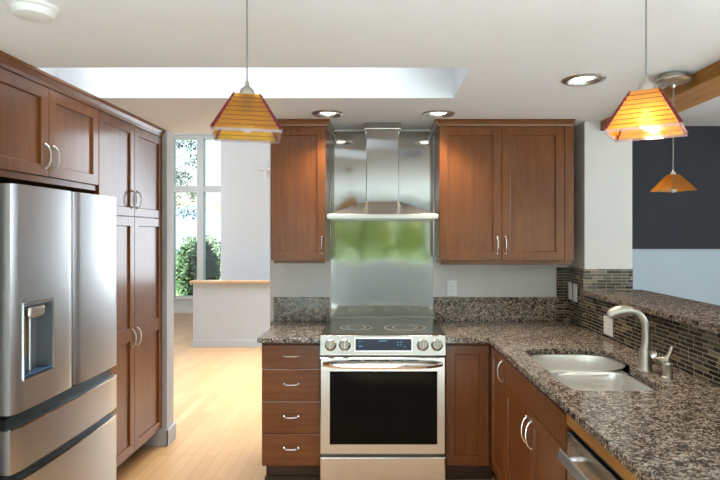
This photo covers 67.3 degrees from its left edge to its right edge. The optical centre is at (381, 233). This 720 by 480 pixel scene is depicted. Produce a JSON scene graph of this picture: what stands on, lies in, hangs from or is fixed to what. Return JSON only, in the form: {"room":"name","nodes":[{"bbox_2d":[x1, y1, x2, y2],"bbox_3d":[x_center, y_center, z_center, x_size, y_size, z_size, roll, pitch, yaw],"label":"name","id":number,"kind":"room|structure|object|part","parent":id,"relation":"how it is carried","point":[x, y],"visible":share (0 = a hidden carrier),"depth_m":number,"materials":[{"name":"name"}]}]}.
{"room":"kitchen","nodes":[
{"label":"kitchen","id":0,"kind":"room"},
{"bbox_2d":[174,134,220,306],"bbox_3d":[-1.525,-0.440,10.760,6.250,4.000,0.120,0,0,0],"label":"wall window","id":1,"kind":"structure","parent":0,"point":[177,302],"depth_m":10.70,"materials":[{"name":"white paint"}]},
{"bbox_2d":[174,307,192,312],"bbox_3d":[-3.565,1.505,10.693,2.170,0.110,0.015,0,0,0],"label":"baseboard","id":2,"kind":"structure","parent":1,"relation":"attached to","point":[176,309],"depth_m":10.69,"materials":[{"name":"paint"}]},
{"bbox_2d":[174,136,220,298],"bbox_3d":[-3.430,-0.325,10.720,1.460,3.230,0.160,0,0,0],"label":"window","id":3,"kind":"structure","parent":1,"relation":"attached to","point":[201,188],"depth_m":10.66,"materials":[{"name":"paint"}]},
{"bbox_2d":[174,133,269,133],"bbox_3d":[-0.315,-1.610,4.157,4.070,1.660,0.085,0,0,0],"label":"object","id":4,"kind":"structure","parent":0,"point":[174,133],"depth_m":4.19,"materials":[{"name":"white paint"}]},
{"bbox_2d":[193,283,269,339],"bbox_3d":[-0.503,1.117,7.510,4.207,0.885,0.120,0,0,0],"label":"wall","id":5,"kind":"structure","parent":0,"point":[221,311],"depth_m":7.45,"materials":[{"name":"grey paint"}]},
{"bbox_2d":[192,340,261,346],"bbox_3d":[-0.511,1.510,7.503,4.222,0.100,0.135,0,0,0],"label":"baseboard","id":6,"kind":"structure","parent":5,"relation":"attached to","point":[195,343],"depth_m":7.44,"materials":[{"name":"grey paint"}]},
{"bbox_2d":[189,280,269,282],"bbox_3d":[-0.522,0.660,7.510,4.245,0.030,0.200,0,0,0],"label":"trim","id":7,"kind":"structure","parent":5,"relation":"on","point":[192,281],"depth_m":7.41,"materials":[{"name":"brown wood"}]},
{"bbox_2d":[221,134,269,279],"bbox_3d":[-0.440,-0.440,8.360,4.080,4.000,0.120,0,0,0],"label":"wall","id":8,"kind":"structure","parent":0,"point":[245,191],"depth_m":8.30,"materials":[{"name":"white paint"}]},
{"bbox_2d":[258,168,269,177],"bbox_3d":[-1.745,-0.930,8.250,0.290,0.140,0.100,0,0,0],"label":"wall sconce","id":9,"kind":"object","parent":8,"relation":"attached to","point":[259,169],"visible":0.77,"depth_m":8.26,"materials":[{"name":"white plastic"}]},
{"bbox_3d":[-1.745,-0.988,8.250,0.290,0.025,0.100,0,0,0],"label":"arm","id":10,"kind":"part","parent":9,"relation":"part of","materials":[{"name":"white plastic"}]},
{"bbox_2d":[116,313,497,479],"bbox_3d":[0.450,1.610,3.400,10.300,0.100,15.000,0,0,0],"label":"floor","id":11,"kind":"structure","parent":0,"point":[218,390],"depth_m":4.54,"materials":[{"name":"brown wood"}]},
{"bbox_2d":[0,183,116,479],"bbox_3d":[-1.880,0.679,2.585,0.840,1.762,0.870,0,0,0],"label":"refrigerator","id":12,"kind":"object","parent":11,"relation":"on","point":[58,247],"visible":1,"depth_m":2.44,"materials":[{"name":"metal"}]},
{"bbox_3d":[-1.502,0.262,2.364,0.075,0.927,0.428,0,0,0],"label":"door","id":13,"kind":"part","parent":12,"relation":"part of","materials":[{"name":"metal"}]},
{"bbox_3d":[-1.500,0.875,2.581,0.078,0.175,0.862,0,0,0],"label":"drawer","id":14,"kind":"part","parent":12,"relation":"part of","materials":[{"name":"metal"}]},
{"bbox_3d":[-1.500,1.251,2.581,0.078,0.488,0.862,0,0,0],"label":"drawer","id":15,"kind":"part","parent":12,"relation":"part of","materials":[{"name":"metal"}]},
{"bbox_3d":[-1.502,0.262,2.798,0.075,0.927,0.428,0,0,0],"label":"door","id":16,"kind":"part","parent":12,"relation":"part of","materials":[{"name":"metal"}]},
{"bbox_2d":[72,100,164,467],"bbox_3d":[-1.967,0.396,3.538,0.756,2.329,0.893,0,0,0],"label":"pantry cabinet","id":17,"kind":"object","parent":11,"relation":"on","point":[130,146],"visible":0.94,"depth_m":3.55,"materials":[{"name":"brown wood"}]},
{"bbox_3d":[-1.629,-0.411,3.314,0.019,0.593,0.443,0,0,0],"label":"door","id":18,"kind":"part","parent":17,"relation":"part of","materials":[{"name":"brown wood"}]},
{"bbox_3d":[-1.629,0.657,3.314,0.019,1.536,0.443,0,0,0],"label":"door","id":19,"kind":"part","parent":17,"relation":"part of","materials":[{"name":"brown wood"}]},
{"bbox_3d":[-1.972,-0.741,3.538,0.747,0.057,0.893,0,0,0],"label":"crown","id":20,"kind":"part","parent":17,"relation":"part of","materials":[{"name":"brown wood"}]},
{"bbox_3d":[-1.606,-0.225,3.500,0.035,0.127,0.015,0,0,0],"label":"handle","id":21,"kind":"part","parent":17,"relation":"part of","materials":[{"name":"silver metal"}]},
{"bbox_3d":[-1.606,0.676,3.500,0.035,0.127,0.015,0,0,0],"label":"handle","id":22,"kind":"part","parent":17,"relation":"part of","materials":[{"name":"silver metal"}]},
{"bbox_3d":[-1.606,-0.225,3.575,0.035,0.127,0.015,0,0,0],"label":"handle","id":23,"kind":"part","parent":17,"relation":"part of","materials":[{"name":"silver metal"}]},
{"bbox_3d":[-1.606,0.676,3.575,0.035,0.127,0.015,0,0,0],"label":"handle","id":24,"kind":"part","parent":17,"relation":"part of","materials":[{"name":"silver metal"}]},
{"bbox_3d":[-1.629,-0.411,3.760,0.019,0.593,0.443,0,0,0],"label":"door","id":25,"kind":"part","parent":17,"relation":"part of","materials":[{"name":"brown wood"}]},
{"bbox_3d":[-1.629,0.657,3.760,0.019,1.536,0.443,0,0,0],"label":"door","id":26,"kind":"part","parent":17,"relation":"part of","materials":[{"name":"brown wood"}]},
{"bbox_2d":[262,343,320,479],"bbox_3d":[-0.564,1.115,3.651,0.368,0.889,0.667,0,0,0],"label":"base cabinet","id":27,"kind":"object","parent":11,"relation":"on","point":[290,371],"visible":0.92,"depth_m":3.35,"materials":[{"name":"brown wood"}]},
{"bbox_3d":[-0.564,1.137,3.354,0.362,0.198,0.019,0,0,0],"label":"drawer","id":28,"kind":"part","parent":27,"relation":"part of","materials":[{"name":"brown wood"}]},
{"bbox_3d":[-0.562,1.133,3.333,0.103,0.015,0.031,0,0,0],"label":"handle","id":29,"kind":"part","parent":27,"relation":"part of","materials":[{"name":"silver metal"}]},
{"bbox_3d":[-0.564,0.935,3.354,0.362,0.200,0.019,0,0,0],"label":"drawer","id":30,"kind":"part","parent":27,"relation":"part of","materials":[{"name":"brown wood"}]},
{"bbox_3d":[-0.564,0.760,3.354,0.362,0.144,0.019,0,0,0],"label":"drawer","id":31,"kind":"part","parent":27,"relation":"part of","materials":[{"name":"brown wood"}]},
{"bbox_3d":[-0.564,1.333,3.354,0.362,0.188,0.019,0,0,0],"label":"drawer","id":32,"kind":"part","parent":27,"relation":"part of","materials":[{"name":"brown wood"}]},
{"bbox_3d":[-0.562,1.328,3.333,0.103,0.015,0.031,0,0,0],"label":"handle","id":33,"kind":"part","parent":27,"relation":"part of","materials":[{"name":"silver metal"}]},
{"bbox_3d":[-0.562,0.930,3.333,0.103,0.015,0.031,0,0,0],"label":"handle","id":34,"kind":"part","parent":27,"relation":"part of","materials":[{"name":"silver metal"}]},
{"bbox_2d":[257,321,327,342],"bbox_3d":[-0.601,0.655,3.651,0.443,0.030,0.666,0,0,0],"label":"countertop","id":35,"kind":"structure","parent":27,"relation":"on","point":[280,331],"depth_m":3.51,"materials":[{"name":"stone"}]},
{"bbox_3d":[-0.562,1.546,3.421,0.359,0.028,0.017,0,0,0],"label":"shoe molding","id":36,"kind":"part","parent":27,"relation":"part of","materials":[{"name":"brown wood"}]},
{"bbox_2d":[320,317,445,479],"bbox_3d":[0.005,1.085,3.582,0.768,0.951,0.789,0,0,0],"label":"range","id":37,"kind":"object","parent":11,"relation":"on","point":[383,379],"visible":1,"depth_m":3.27,"materials":[{"name":"metal"}]},
{"bbox_3d":[-0.313,0.675,3.273,0.072,0.071,0.044,0,0,0],"label":"knob","id":38,"kind":"part","parent":37,"relation":"part of","materials":[{"name":"metal"}]},
{"bbox_3d":[-0.226,0.675,3.273,0.072,0.071,0.044,0,0,0],"label":"knob","id":39,"kind":"part","parent":37,"relation":"part of","materials":[{"name":"metal"}]},
{"bbox_3d":[0.005,0.613,3.966,0.766,0.008,0.021,0,0,0],"label":"trim","id":40,"kind":"part","parent":37,"relation":"part of","materials":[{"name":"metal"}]},
{"bbox_3d":[0.005,1.427,3.294,0.762,0.142,0.040,0,0,0],"label":"storage drawer","id":41,"kind":"part","parent":37,"relation":"part of","materials":[{"name":"metal"}]},
{"bbox_3d":[0.005,1.043,3.292,0.762,0.590,0.040,0,0,0],"label":"oven door","id":42,"kind":"part","parent":37,"relation":"part of","materials":[{"name":"metal"}]},
{"bbox_3d":[0.005,0.787,3.234,0.724,0.023,0.094,0,0,0],"label":"handle","id":43,"kind":"part","parent":37,"relation":"part of","materials":[{"name":"silver metal"}]},
{"bbox_2d":[321,318,444,333],"bbox_3d":[0.005,0.625,3.645,0.768,0.020,0.654,0,0,0],"label":"cooktop","id":44,"kind":"object","parent":37,"relation":"in","point":[334,325],"depth_m":3.60,"materials":[{"name":"black glass"}]},
{"bbox_3d":[0.005,0.678,3.295,0.766,0.123,0.045,0,0,0],"label":"control panel","id":45,"kind":"part","parent":37,"relation":"part of","materials":[{"name":"metal"}]},
{"bbox_3d":[0.009,0.674,3.287,0.362,0.088,0.028,0,0,0],"label":"display frame","id":46,"kind":"part","parent":37,"relation":"part of","materials":[{"name":"silver metal"}]},
{"bbox_3d":[0.247,0.675,3.273,0.072,0.071,0.044,0,0,0],"label":"knob","id":47,"kind":"part","parent":37,"relation":"part of","materials":[{"name":"metal"}]},
{"bbox_3d":[0.334,0.675,3.273,0.072,0.071,0.044,0,0,0],"label":"knob","id":48,"kind":"part","parent":37,"relation":"part of","materials":[{"name":"metal"}]},
{"bbox_2d":[445,343,491,479],"bbox_3d":[0.546,1.115,3.665,0.308,0.889,0.640,0,0,0],"label":"base cabinet","id":49,"kind":"object","parent":11,"relation":"on","point":[467,455],"visible":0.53,"depth_m":3.36,"materials":[{"name":"brown wood"}]},
{"bbox_2d":[491,346,629,479],"bbox_3d":[1.016,1.115,3.169,0.744,0.889,0.354,0,0,0],"label":"base cabinet","id":50,"kind":"object","parent":11,"relation":"on","point":[497,359],"visible":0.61,"depth_m":3.17,"materials":[{"name":"brown wood"}]},
{"bbox_3d":[0.682,1.061,3.161,0.019,0.742,0.333,0,0,-1],"label":"door","id":51,"kind":"part","parent":50,"relation":"part of","materials":[{"name":"brown wood"}]},
{"bbox_3d":[0.662,0.770,3.030,0.035,0.130,0.015,0,0,0],"label":"handle","id":52,"kind":"part","parent":50,"relation":"part of","materials":[{"name":"silver metal"}]},
{"bbox_2d":[504,359,655,479],"bbox_3d":[1.033,1.115,2.526,0.754,0.889,0.959,0,0,0],"label":"base cabinet","id":53,"kind":"object","parent":11,"relation":"on","point":[536,427],"visible":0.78,"depth_m":2.50,"materials":[{"name":"brown wood"}]},
{"bbox_3d":[0.691,1.129,2.754,0.019,0.606,0.466,0,0,-1],"label":"door","id":54,"kind":"part","parent":53,"relation":"part of","materials":[{"name":"brown wood"}]},
{"bbox_3d":[0.673,0.925,2.552,0.035,0.140,0.015,0,0,0],"label":"handle","id":55,"kind":"part","parent":53,"relation":"part of","materials":[{"name":"silver metal"}]},
{"bbox_3d":[0.674,0.925,2.486,0.035,0.140,0.015,0,0,0],"label":"handle","id":56,"kind":"part","parent":53,"relation":"part of","materials":[{"name":"silver metal"}]},
{"bbox_3d":[0.702,1.129,2.286,0.019,0.606,0.466,0,0,-1],"label":"door","id":57,"kind":"part","parent":53,"relation":"part of","materials":[{"name":"brown wood"}]},
{"bbox_2d":[437,321,719,479],"bbox_3d":[0.911,0.655,2.617,1.044,0.030,2.734,0,0,0],"label":"countertop","id":58,"kind":"structure","parent":53,"relation":"on","point":[671,431],"depth_m":2.05,"materials":[{"name":"stone"}]},
{"bbox_2d":[530,354,653,390],"bbox_3d":[1.016,0.772,2.610,0.481,0.201,0.811,0,0,0],"label":"sink","id":59,"kind":"object","parent":58,"relation":"in","point":[575,371],"visible":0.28,"depth_m":2.63,"materials":[{"name":"metal"}]},
{"bbox_3d":[1.019,0.772,2.840,0.474,0.201,0.351,0,0,0],"label":"bowl","id":60,"kind":"part","parent":59,"relation":"part of","materials":[{"name":"metal"}]},
{"bbox_3d":[0.981,0.762,2.424,0.394,0.181,0.439,0,0,0],"label":"bowl","id":61,"kind":"part","parent":59,"relation":"part of","materials":[{"name":"metal"}]},
{"bbox_2d":[567,414,638,479],"bbox_3d":[0.714,0.693,1.730,0.026,0.043,0.600,0,0,-1],"label":"batten","id":62,"kind":"object","parent":58,"relation":"attached to","point":[597,447],"visible":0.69,"depth_m":1.72,"materials":[{"name":"brown wood"}]},
{"bbox_2d":[606,305,673,372],"bbox_3d":[1.207,0.487,2.530,0.306,0.306,0.071,0,0,0],"label":"faucet","id":63,"kind":"object","parent":58,"relation":"on","point":[647,357],"visible":0.97,"depth_m":2.51,"materials":[{"name":"silver metal"}]},
{"bbox_3d":[1.205,0.449,2.530,0.107,0.200,0.044,0,0,0],"label":"spout","id":64,"kind":"part","parent":63,"relation":"part of","materials":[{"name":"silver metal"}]},
{"bbox_3d":[1.309,0.566,2.517,0.100,0.090,0.028,0,0,0],"label":"lever","id":65,"kind":"part","parent":63,"relation":"part of","materials":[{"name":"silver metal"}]},
{"bbox_2d":[656,356,673,378],"bbox_3d":[1.266,0.594,2.409,0.064,0.092,0.059,0,0,0],"label":"soap dispenser","id":66,"kind":"object","parent":58,"relation":"on","point":[667,371],"visible":1,"depth_m":2.39,"materials":[{"name":"silver metal"}]},
{"bbox_2d":[557,427,624,479],"bbox_3d":[1.024,1.139,1.738,0.759,0.842,0.615,0,0,0],"label":"dishwasher","id":67,"kind":"object","parent":11,"relation":"on","point":[581,462],"visible":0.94,"depth_m":1.85,"materials":[{"name":"metal"}]},
{"bbox_3d":[0.677,0.808,1.729,0.052,0.038,0.520,0,0,-1],"label":"handle","id":68,"kind":"part","parent":67,"relation":"part of","materials":[{"name":"metal"}]},
{"bbox_2d":[143,130,569,444],"bbox_3d":[-0.320,0.395,4.050,4.060,2.330,0.130,0,0,0],"label":"wall","id":69,"kind":"structure","parent":0,"point":[286,279],"depth_m":3.98,"materials":[{"name":"grey paint"}]},
{"bbox_2d":[151,422,175,445],"bbox_3d":[-1.636,1.500,4.050,0.128,0.120,0.160,0,0,0],"label":"baseboard","id":70,"kind":"structure","parent":69,"relation":"attached to","point":[163,437],"depth_m":3.97,"materials":[{"name":"grey paint"}]},
{"bbox_2d":[274,297,329,320],"bbox_3d":[-0.591,0.552,3.975,0.408,0.175,0.020,0,0,0],"label":"backsplash","id":71,"kind":"structure","parent":69,"relation":"attached to","point":[285,308],"depth_m":3.96,"materials":[{"name":"grey stone"}]},
{"bbox_2d":[270,119,334,262],"bbox_3d":[-0.549,-0.285,3.795,0.398,0.967,0.381,0,0,0],"label":"upper cabinet","id":72,"kind":"object","parent":69,"relation":"attached to","point":[300,159],"visible":0.95,"depth_m":3.65,"materials":[{"name":"brown wood"}]},
{"bbox_3d":[-0.561,0.181,3.822,0.347,0.033,0.315,0,0,0],"label":"light rail","id":73,"kind":"part","parent":72,"relation":"part of","materials":[{"name":"brown wood"}]},
{"bbox_3d":[-0.549,-0.747,3.795,0.398,0.044,0.369,0,0,0],"label":"crown","id":74,"kind":"part","parent":72,"relation":"part of","materials":[{"name":"brown wood"}]},
{"bbox_2d":[331,132,432,315],"bbox_3d":[0.000,-0.074,3.982,0.752,1.362,0.004,0,0,0],"label":"panel","id":75,"kind":"object","parent":69,"relation":"attached to","point":[379,267],"visible":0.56,"depth_m":3.98,"materials":[{"name":"silver metal"}]},
{"bbox_2d":[327,123,437,219],"bbox_3d":[0.004,-0.435,3.764,0.732,0.667,0.429,0,0,0],"label":"range hood","id":76,"kind":"object","parent":69,"relation":"attached to","point":[382,202],"visible":1,"depth_m":3.73,"materials":[{"name":"metal"}]},
{"bbox_2d":[447,280,456,295],"bbox_3d":[0.514,0.400,3.981,0.072,0.115,0.009,0,0,0],"label":"outlet","id":77,"kind":"object","parent":69,"relation":"attached to","point":[451,284],"visible":1,"depth_m":3.98,"materials":[{"name":"white plastic"}]},
{"bbox_2d":[450,284,453,292],"bbox_3d":[0.514,0.400,3.979,0.032,0.068,0.004,0,0,0],"label":"receptacle","id":78,"kind":"object","parent":77,"relation":"attached to","point":[451,285],"depth_m":3.98,"materials":[{"name":"white plastic"}]},
{"bbox_2d":[433,297,556,320],"bbox_3d":[0.832,0.552,3.975,0.906,0.175,0.020,0,0,0],"label":"backsplash","id":79,"kind":"structure","parent":69,"relation":"attached to","point":[444,308],"depth_m":3.96,"materials":[{"name":"grey stone"}]},
{"bbox_2d":[430,119,574,264],"bbox_3d":[0.824,-0.281,3.795,0.936,0.977,0.381,0,0,0],"label":"upper cabinet","id":80,"kind":"object","parent":69,"relation":"attached to","point":[504,188],"visible":1,"depth_m":3.65,"materials":[{"name":"brown wood"}]},
{"bbox_3d":[0.597,-0.273,3.644,0.420,0.900,0.019,0,0,0],"label":"door","id":81,"kind":"part","parent":80,"relation":"part of","materials":[{"name":"brown wood"}]},
{"bbox_3d":[0.776,0.074,3.621,0.015,0.125,0.035,0,0,0],"label":"handle","id":82,"kind":"part","parent":80,"relation":"part of","materials":[{"name":"silver metal"}]},
{"bbox_3d":[0.824,-0.747,3.795,0.936,0.044,0.369,0,0,0],"label":"crown","id":83,"kind":"part","parent":80,"relation":"part of","materials":[{"name":"brown wood"}]},
{"bbox_3d":[0.843,0.186,3.822,0.885,0.043,0.315,0,0,0],"label":"light rail","id":84,"kind":"part","parent":80,"relation":"part of","materials":[{"name":"brown wood"}]},
{"bbox_3d":[1.018,-0.273,3.644,0.420,0.900,0.019,0,0,0],"label":"door","id":85,"kind":"part","parent":80,"relation":"part of","materials":[{"name":"brown wood"}]},
{"bbox_2d":[0,0,719,132],"bbox_3d":[-0.315,-0.815,0.058,4.070,0.090,8.115,0,0,0],"label":"ceiling","id":86,"kind":"structure","parent":0,"point":[513,58],"depth_m":2.27,"materials":[{"name":"paint"}]},
{"bbox_2d":[6,0,60,22],"bbox_3d":[-1.180,-0.751,1.830,0.156,0.038,0.156,0,0,0],"label":"smoke detector","id":87,"kind":"object","parent":86,"relation":"attached to","point":[36,11],"visible":1,"depth_m":1.80,"materials":[{"name":"white plastic"}]},
{"bbox_2d":[210,0,282,141],"bbox_3d":[-0.400,-0.528,1.600,0.197,0.483,0.197,0,0,-14],"label":"pendant lamp","id":88,"kind":"object","parent":86,"relation":"hanging from","point":[246,93],"visible":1,"depth_m":1.59,"materials":[{"name":"orange glass"}]},
{"bbox_2d":[241,95,252,112],"bbox_3d":[-0.400,-0.382,1.600,0.032,0.050,0.032,0,0,-14],"label":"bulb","id":89,"kind":"object","parent":88,"relation":"attached to","point":[248,100],"depth_m":1.59,"materials":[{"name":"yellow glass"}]},
{"bbox_3d":[-0.400,-0.601,1.600,0.005,0.299,0.004,0,0,-14],"label":"cord","id":90,"kind":"part","parent":88,"relation":"part of","materials":[{"name":"grey metal"}]},
{"bbox_3d":[-0.400,-0.332,1.600,0.045,0.063,0.045,0,0,-14],"label":"bulb","id":91,"kind":"part","parent":88,"relation":"part of","materials":[{"name":"glass"}]},
{"bbox_2d":[38,68,459,81],"bbox_3d":[-0.723,-1.150,2.779,2.295,0.580,0.597,0,0,0],"label":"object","id":92,"kind":"structure","parent":86,"relation":"attached to","point":[65,74],"depth_m":3.06,"materials":[{"name":"paint"}]},
{"bbox_2d":[312,110,343,117],"bbox_3d":[-0.346,-0.800,3.460,0.209,0.079,0.209,0,0,0],"label":"recessed light","id":93,"kind":"object","parent":86,"relation":"in","point":[321,113],"visible":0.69,"depth_m":3.47,"materials":[{"name":"white metal"}]},
{"bbox_2d":[422,110,454,117],"bbox_3d":[0.362,-0.800,3.460,0.209,0.079,0.209,0,0,0],"label":"recessed light","id":94,"kind":"object","parent":86,"relation":"in","point":[435,113],"visible":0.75,"depth_m":3.47,"materials":[{"name":"white metal"}]},
{"bbox_2d":[562,73,605,85],"bbox_3d":[1.005,-0.800,2.690,0.209,0.079,0.209,0,0,0],"label":"recessed light","id":95,"kind":"object","parent":86,"relation":"in","point":[586,79],"visible":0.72,"depth_m":2.69,"materials":[{"name":"white metal"}]},
{"bbox_2d":[603,0,687,140],"bbox_3d":[0.775,-0.531,1.584,0.203,0.478,0.203,0,0,33],"label":"pendant lamp","id":96,"kind":"object","parent":86,"relation":"hanging from","point":[646,112],"visible":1,"depth_m":1.54,"materials":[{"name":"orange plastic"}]},
{"bbox_3d":[0.775,-0.356,1.584,0.194,0.117,0.194,0,0,33],"label":"lamp shade","id":97,"kind":"part","parent":96,"relation":"part of","materials":[{"name":"orange glass"}]},
{"bbox_3d":[0.775,-0.605,1.584,0.005,0.289,0.004,0,0,33],"label":"cord","id":98,"kind":"part","parent":96,"relation":"part of","materials":[{"name":"grey metal"}]},
{"bbox_2d":[601,60,719,130],"bbox_3d":[1.606,-0.736,-0.155,0.228,0.068,7.690,0,0,0],"label":"ceiling beam","id":99,"kind":"structure","parent":86,"relation":"attached to","point":[704,86],"depth_m":2.68,"materials":[{"name":"brown wood"}]},
{"bbox_2d":[650,71,696,192],"bbox_3d":[1.402,-0.485,2.600,0.160,0.570,0.160,0,0,-12],"label":"pendant lamp","id":100,"kind":"object","parent":86,"relation":"hanging from","point":[674,182],"visible":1,"depth_m":2.57,"materials":[{"name":"orange glass"}]},
{"bbox_3d":[1.402,-0.247,2.600,0.142,0.078,0.142,0,0,-12],"label":"lamp shade","id":101,"kind":"part","parent":100,"relation":"part of","materials":[{"name":"orange glass"}]},
{"bbox_3d":[1.402,-0.529,2.600,0.005,0.442,0.004,0,0,-12],"label":"cord","id":102,"kind":"part","parent":100,"relation":"part of","materials":[{"name":"grey metal"}]},
{"bbox_2d":[570,121,631,289],"bbox_3d":[1.548,0.395,3.837,0.325,2.330,0.295,0,0,0],"label":"wall column","id":103,"kind":"structure","parent":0,"point":[602,163],"depth_m":3.69,"materials":[{"name":"grey paint"}]},
{"bbox_2d":[632,126,719,304],"bbox_3d":[3.660,0.130,6.560,3.880,2.860,0.120,0,0,0],"label":"wall","id":104,"kind":"structure","parent":0,"point":[683,219],"depth_m":6.50,"materials":[{"name":"paint"}]},
{"bbox_2d":[678,96,719,125],"bbox_3d":[3.660,-1.350,1.260,3.880,0.100,10.720,0,0,0],"label":"ceiling","id":105,"kind":"structure","parent":0,"point":[707,113],"depth_m":5.88,"materials":[{"name":"white paint"}]},
{"bbox_3d":[-2.400,0.350,0.008,0.100,2.420,8.215,0,0,0],"label":"wall","id":106,"kind":"structure","parent":0,"visible":0},
{"bbox_2d":[0,50,102,190],"bbox_3d":[-1.967,-0.507,2.627,0.756,0.523,0.924,0,0,0],"label":"upper cabinet","id":107,"kind":"object","parent":106,"relation":"attached to","point":[49,125],"visible":1,"depth_m":2.60,"materials":[{"name":"brown wood"}]},
{"bbox_3d":[-1.629,-0.493,2.397,0.019,0.430,0.459,0,0,0],"label":"door","id":108,"kind":"part","parent":107,"relation":"part of","materials":[{"name":"brown wood"}]},
{"bbox_3d":[-1.606,-0.374,2.598,0.035,0.127,0.015,0,0,0],"label":"handle","id":109,"kind":"part","parent":107,"relation":"part of","materials":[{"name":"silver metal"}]},
{"bbox_3d":[-1.988,-0.261,2.627,0.713,0.029,0.923,0,0,0],"label":"light rail","id":110,"kind":"part","parent":107,"relation":"part of","materials":[{"name":"brown wood"}]},
{"bbox_3d":[-1.972,-0.741,2.627,0.747,0.057,0.924,0,0,0],"label":"crown","id":111,"kind":"part","parent":107,"relation":"part of","materials":[{"name":"brown wood"}]},
{"bbox_3d":[-1.606,-0.374,2.664,0.035,0.127,0.015,0,0,0],"label":"handle","id":112,"kind":"part","parent":107,"relation":"part of","materials":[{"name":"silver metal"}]},
{"bbox_3d":[-1.629,-0.493,2.858,0.019,0.430,0.459,0,0,0],"label":"door","id":113,"kind":"part","parent":107,"relation":"part of","materials":[{"name":"brown wood"}]},
{"label":"outside","id":114,"kind":"structure","parent":0,"visible":0},
{"bbox_2d":[176,260,220,295],"bbox_3d":[0.000,1.860,0.000,120.000,0.100,140.000,0,0,0],"label":"lawn","id":115,"kind":"structure","parent":114,"point":[177,294],"depth_m":18.62,"materials":[{"name":"green plant"}]},
{"bbox_2d":[176,140,208,222],"bbox_3d":[-6.439,-1.065,16.520,2.141,5.757,2.110,0,0,0],"label":"tree","id":116,"kind":"object","parent":115,"relation":"on","point":[178,145],"visible":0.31,"depth_m":16.56,"materials":[{"name":"green plant"}]},
{"bbox_2d":[176,238,220,295],"bbox_3d":[-4.250,0.956,12.406,1.083,1.739,1.064,0,0,0],"label":"bush","id":117,"kind":"object","parent":115,"relation":"on","point":[187,262],"visible":0.51,"depth_m":12.18,"materials":[{"name":"green plant"}]},
{"bbox_2d":[176,234,220,277],"bbox_3d":[-4.533,0.902,13.594,1.537,1.826,1.078,0,0,0],"label":"bush","id":118,"kind":"object","parent":115,"relation":"on","point":[211,239],"visible":0.16,"depth_m":13.53,"materials":[{"name":"green plant"}]},
{"bbox_3d":[1.478,0.986,2.480,0.179,1.148,2.427,0,0,0],"label":"wall","id":119,"kind":"structure","parent":0,"visible":0},
{"bbox_2d":[556,267,719,386],"bbox_3d":[1.498,0.440,2.626,0.423,0.400,2.718,0,0,0],"label":"backsplash","id":120,"kind":"structure","parent":119,"relation":"attached to","point":[696,351],"depth_m":3.05,"materials":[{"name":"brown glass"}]},
{"bbox_2d":[568,282,571,299],"bbox_3d":[1.368,0.412,3.934,0.009,0.125,0.072,0,0,0],"label":"outlet","id":121,"kind":"object","parent":120,"relation":"attached to","point":[569,283],"visible":1,"depth_m":3.92,"materials":[{"name":"white plastic"}]},
{"bbox_2d":[573,284,576,301],"bbox_3d":[1.368,0.417,3.832,0.008,0.125,0.072,0,0,0],"label":"outlet","id":122,"kind":"object","parent":120,"relation":"attached to","point":[574,285],"visible":1,"depth_m":3.81,"materials":[{"name":"white plastic"}]},
{"bbox_2d":[604,315,612,336],"bbox_3d":[1.383,0.562,3.307,0.009,0.115,0.118,0,0,-1],"label":"outlet","id":123,"kind":"object","parent":120,"relation":"attached to","point":[608,323],"visible":0.98,"depth_m":3.29,"materials":[{"name":"white plastic"}]},
{"bbox_2d":[604,319,606,330],"bbox_3d":[1.380,0.562,3.336,0.004,0.068,0.032,0,0,-1],"label":"receptacle","id":124,"kind":"object","parent":123,"relation":"attached to","point":[605,320],"depth_m":3.33,"materials":[{"name":"white plastic"}]},
{"bbox_2d":[608,321,610,332],"bbox_3d":[1.381,0.562,3.277,0.004,0.068,0.032,0,0,-1],"label":"receptacle","id":125,"kind":"object","parent":123,"relation":"attached to","point":[609,322],"depth_m":3.27,"materials":[{"name":"white plastic"}]},
{"bbox_2d":[580,290,719,333],"bbox_3d":[1.584,0.394,2.475,0.423,0.032,2.410,0,0,-1],"label":"bar","id":126,"kind":"object","parent":120,"relation":"attached to","point":[701,315],"visible":1,"depth_m":2.85,"materials":[{"name":"stone"}]},
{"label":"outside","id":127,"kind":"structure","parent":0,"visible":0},
{"bbox_2d":[176,205,220,252],"bbox_3d":[0.000,-1.031,44.000,120.000,5.982,21.991,0,0,0],"label":"sky","id":128,"kind":"structure","parent":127,"point":[185,228],"depth_m":43.77,"materials":[{"name":"white"}]}
]}

